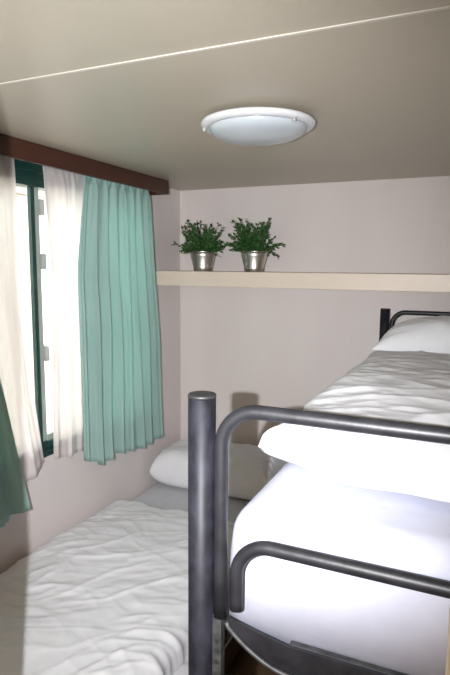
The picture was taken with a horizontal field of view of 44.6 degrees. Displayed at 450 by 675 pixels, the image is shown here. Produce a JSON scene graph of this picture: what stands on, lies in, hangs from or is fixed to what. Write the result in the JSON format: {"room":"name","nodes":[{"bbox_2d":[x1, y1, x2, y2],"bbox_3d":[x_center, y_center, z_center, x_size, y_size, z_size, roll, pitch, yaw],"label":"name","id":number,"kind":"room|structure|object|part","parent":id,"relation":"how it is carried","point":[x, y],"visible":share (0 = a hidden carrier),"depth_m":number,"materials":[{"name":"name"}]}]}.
{"room":"dormitory","nodes":[
{"label":"dormitory","id":0,"kind":"room"},
{"bbox_2d":[0,188,180,573],"bbox_3d":[-1.335,0.461,0.898,0.060,1.992,5.220,4,8,24],"label":"wall","id":1,"kind":"structure","parent":0,"point":[65,492],"depth_m":2.66,"materials":[{"name":"beige paint"}]},
{"bbox_2d":[14,159,53,457],"bbox_3d":[-0.731,-0.088,2.140,0.074,1.137,1.430,4,8,24],"label":"window","id":2,"kind":"structure","parent":1,"relation":"in","point":[28,175],"depth_m":2.10,"materials":[{"name":"green paint"}]},
{"bbox_2d":[0,133,168,195],"bbox_3d":[-0.790,-0.614,1.725,0.129,0.066,2.212,4,8,24],"label":"valance","id":3,"kind":"object","parent":1,"relation":"attached to","point":[10,147],"visible":0.88,"depth_m":2.07,"materials":[{"name":"red wood"}]},
{"bbox_2d":[0,379,30,526],"bbox_3d":[-0.840,0.054,1.637,0.071,1.295,0.651,4,8,24],"label":"curtain","id":4,"kind":"object","parent":3,"relation":"hanging from","point":[14,499],"visible":1,"depth_m":1.91,"materials":[{"name":"teal fabric"}]},
{"bbox_2d":[0,156,43,482],"bbox_3d":[-0.823,0.000,1.815,0.036,1.235,0.604,4,8,24],"label":"sheer curtain","id":5,"kind":"object","parent":3,"relation":"hanging from","point":[15,360],"visible":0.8,"depth_m":1.97,"materials":[{"name":"white fabric"}]},
{"bbox_2d":[43,166,83,458],"bbox_3d":[-0.616,-0.088,2.266,0.023,1.174,0.330,4,8,24],"label":"sheer curtain","id":6,"kind":"object","parent":3,"relation":"hanging from","point":[63,189],"visible":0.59,"depth_m":2.21,"materials":[{"name":"white fabric"}]},
{"bbox_2d":[78,175,162,464],"bbox_3d":[-0.456,-0.068,2.489,0.077,1.270,0.629,4,8,24],"label":"curtain","id":7,"kind":"object","parent":3,"relation":"hanging from","point":[120,349],"visible":0.99,"depth_m":2.44,"materials":[{"name":"teal fabric"}]},
{"bbox_2d":[0,0,449,190],"bbox_3d":[-0.390,-0.485,0.314,2.224,0.050,5.360,4,8,24],"label":"ceiling","id":8,"kind":"structure","parent":0,"point":[377,94],"depth_m":1.25,"materials":[{"name":"paint"}]},
{"bbox_2d":[0,5,449,84],"bbox_3d":[-0.054,-0.553,1.057,2.024,0.002,0.009,4,8,24],"label":"trim","id":9,"kind":"structure","parent":8,"relation":"attached to","point":[443,7],"depth_m":1.01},
{"bbox_2d":[200,107,315,145],"bbox_3d":[0.092,-0.583,1.542,0.324,0.068,0.324,4,8,24],"label":"ceiling lamp","id":10,"kind":"object","parent":8,"relation":"attached to","point":[245,126],"visible":1,"depth_m":1.45,"materials":[{"name":"white glass"}]},
{"bbox_3d":[0.092,-0.568,1.544,0.275,0.038,0.275,4,8,24],"label":"lamp shade","id":11,"kind":"part","parent":10,"relation":"part of","materials":[{"name":"white glass"}]},
{"bbox_2d":[224,647,277,674],"bbox_3d":[-0.404,1.545,0.581,2.224,0.060,5.360,4,8,24],"label":"floor","id":12,"kind":"structure","parent":0,"point":[243,663],"depth_m":2.18,"materials":[{"name":"brown wood"}]},
{"bbox_2d":[224,638,241,673],"bbox_3d":[-0.334,1.169,2.223,0.748,0.258,1.995,4,8,24],"label":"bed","id":13,"kind":"object","parent":12,"relation":"on","point":[233,647],"visible":0.02,"depth_m":2.11,"materials":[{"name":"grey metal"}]},
{"bbox_2d":[132,482,250,522],"bbox_3d":[-0.332,0.964,2.201,0.744,0.150,1.985,4,8,24],"label":"mattress","id":14,"kind":"object","parent":13,"relation":"on","point":[160,495],"visible":0.13,"depth_m":2.76,"materials":[{"name":"white fabric"}]},
{"bbox_2d":[0,500,234,674],"bbox_3d":[-0.412,0.938,1.910,0.828,0.225,1.298,4,8,24],"label":"duvet","id":15,"kind":"object","parent":14,"relation":"on","point":[107,594],"visible":0.71,"depth_m":1.80,"materials":[{"name":"white fabric"}]},
{"bbox_2d":[149,437,286,499],"bbox_3d":[-0.022,0.683,2.923,0.686,0.220,0.390,4,8,24],"label":"pillow","id":16,"kind":"object","parent":14,"relation":"on","point":[250,469],"visible":0.44,"depth_m":2.81,"materials":[{"name":"white fabric"}]},
{"bbox_2d":[188,308,449,674],"bbox_3d":[0.718,0.687,1.619,0.855,1.387,1.949,4,8,24],"label":"bunk bed","id":17,"kind":"object","parent":12,"relation":"on","point":[209,632],"visible":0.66,"depth_m":0.83,"materials":[{"name":"grey paint"}]},
{"bbox_3d":[-0.040,0.775,0.925,0.043,1.382,0.043,4,8,24],"label":"post","id":18,"kind":"part","parent":17,"relation":"part of","materials":[{"name":"black metal"}]},
{"bbox_3d":[0.363,0.390,1.743,0.022,0.050,1.856,4,8,24],"label":"rail","id":19,"kind":"part","parent":17,"relation":"part of","materials":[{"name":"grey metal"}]},
{"bbox_3d":[0.331,0.494,0.724,0.718,0.065,0.006,4,8,24],"label":"plate","id":20,"kind":"part","parent":17,"relation":"part of","materials":[{"name":"grey metal"}]},
{"bbox_3d":[0.331,0.290,0.694,0.762,0.348,0.022,4,8,24],"label":"rail","id":21,"kind":"part","parent":17,"relation":"part of","materials":[{"name":"grey metal"}]},
{"bbox_2d":[225,462,449,674],"bbox_3d":[0.719,0.286,1.563,0.786,0.206,1.848,4,8,24],"label":"mattress","id":22,"kind":"object","parent":17,"relation":"on","point":[395,628],"visible":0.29,"depth_m":0.82,"materials":[{"name":"white fabric"}]},
{"bbox_2d":[258,350,449,502],"bbox_3d":[0.660,0.145,1.427,0.779,0.100,1.360,4,8,24],"label":"duvet","id":23,"kind":"object","parent":22,"relation":"on","point":[401,386],"visible":0.93,"depth_m":1.02,"materials":[{"name":"white fabric"}]},
{"bbox_2d":[372,315,449,353],"bbox_3d":[1.024,0.002,2.208,0.797,0.184,0.376,4,8,24],"label":"pillow","id":24,"kind":"object","parent":22,"relation":"on","point":[426,334],"visible":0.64,"depth_m":2.16,"materials":[{"name":"white fabric"}]},
{"bbox_3d":[0.330,0.381,0.704,0.706,0.122,0.022,4,8,24],"label":"guard rail","id":25,"kind":"part","parent":17,"relation":"part of","materials":[{"name":"grey metal"}]},
{"bbox_3d":[0.741,0.555,2.643,0.043,1.382,0.043,4,8,24],"label":"post","id":26,"kind":"part","parent":17,"relation":"part of","materials":[{"name":"black metal"}]},
{"bbox_3d":[1.112,0.068,2.412,0.762,0.352,0.022,4,8,24],"label":"rail","id":27,"kind":"part","parent":17,"relation":"part of","materials":[{"name":"grey metal"}]},
{"bbox_2d":[445,609,449,674],"bbox_3d":[-0.086,0.525,0.482,0.602,1.992,0.084,4,8,28],"label":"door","id":28,"kind":"structure","parent":12,"relation":"on","point":[447,671],"depth_m":0.28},
{"bbox_2d":[180,176,449,445],"bbox_3d":[0.703,0.227,2.795,2.084,1.992,0.060,4,8,24],"label":"wall","id":29,"kind":"structure","parent":0,"point":[273,347],"depth_m":2.84,"materials":[{"name":"beige paint"}]},
{"bbox_2d":[155,271,449,292],"bbox_3d":[0.608,-0.266,2.581,2.022,0.075,0.289,4,8,24],"label":"wall shelf","id":30,"kind":"object","parent":29,"relation":"attached to","point":[408,282],"visible":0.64,"depth_m":2.52,"materials":[{"name":"beige laminate"}]},
{"bbox_2d":[171,219,225,270],"bbox_3d":[-0.127,-0.485,2.869,0.322,0.270,0.313,4,8,24],"label":"potted herb","id":31,"kind":"object","parent":30,"relation":"on","point":[203,253],"visible":1,"depth_m":2.82,"materials":[{"name":"plant"}]},
{"bbox_3d":[-0.126,-0.520,2.872,0.300,0.184,0.298,4,8,24],"label":"stem","id":32,"kind":"part","parent":31,"relation":"part of","materials":[{"name":"green plant"}]},
{"bbox_2d":[190,251,215,270],"bbox_3d":[-0.116,-0.401,2.877,0.141,0.102,0.141,4,8,24],"label":"pot","id":33,"kind":"object","parent":31,"relation":"attached to","point":[201,260],"depth_m":2.83,"materials":[{"name":"metal"}]},
{"bbox_2d":[219,218,285,271],"bbox_3d":[0.150,-0.466,2.750,0.303,0.267,0.298,-4,9,-31],"label":"potted herb","id":34,"kind":"object","parent":30,"relation":"on","point":[253,251],"visible":1,"depth_m":2.70,"materials":[{"name":"plant"}]},
{"bbox_3d":[0.151,-0.496,2.741,0.287,0.184,0.271,-4,9,-32],"label":"stem","id":35,"kind":"part","parent":34,"relation":"part of","materials":[{"name":"green plant"}]},
{"bbox_2d":[240,251,267,271],"bbox_3d":[0.146,-0.384,2.760,0.141,0.102,0.141,4,8,24],"label":"pot","id":36,"kind":"object","parent":34,"relation":"attached to","point":[253,261],"depth_m":2.71,"materials":[{"name":"metal"}]},
{"label":"outside","id":37,"kind":"structure","parent":0,"visible":0},
{"bbox_3d":[-4.044,1.461,4.237,7.356,0.100,14.000,4,8,24],"label":"ground","id":38,"kind":"structure","parent":37,"visible":0},
{"bbox_2d":[16,186,52,433],"bbox_3d":[-3.215,-0.033,4.222,0.700,2.880,8.000,4,8,24],"label":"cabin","id":39,"kind":"object","parent":38,"relation":"on","point":[46,274],"visible":0.06,"depth_m":6.13,"materials":[{"name":"white"}]},
{"bbox_3d":[-2.148,-0.156,5.906,0.060,2.700,0.250,4,8,24],"label":"corner post","id":40,"kind":"part","parent":39,"relation":"part of","materials":[{"name":"white"}]}
]}

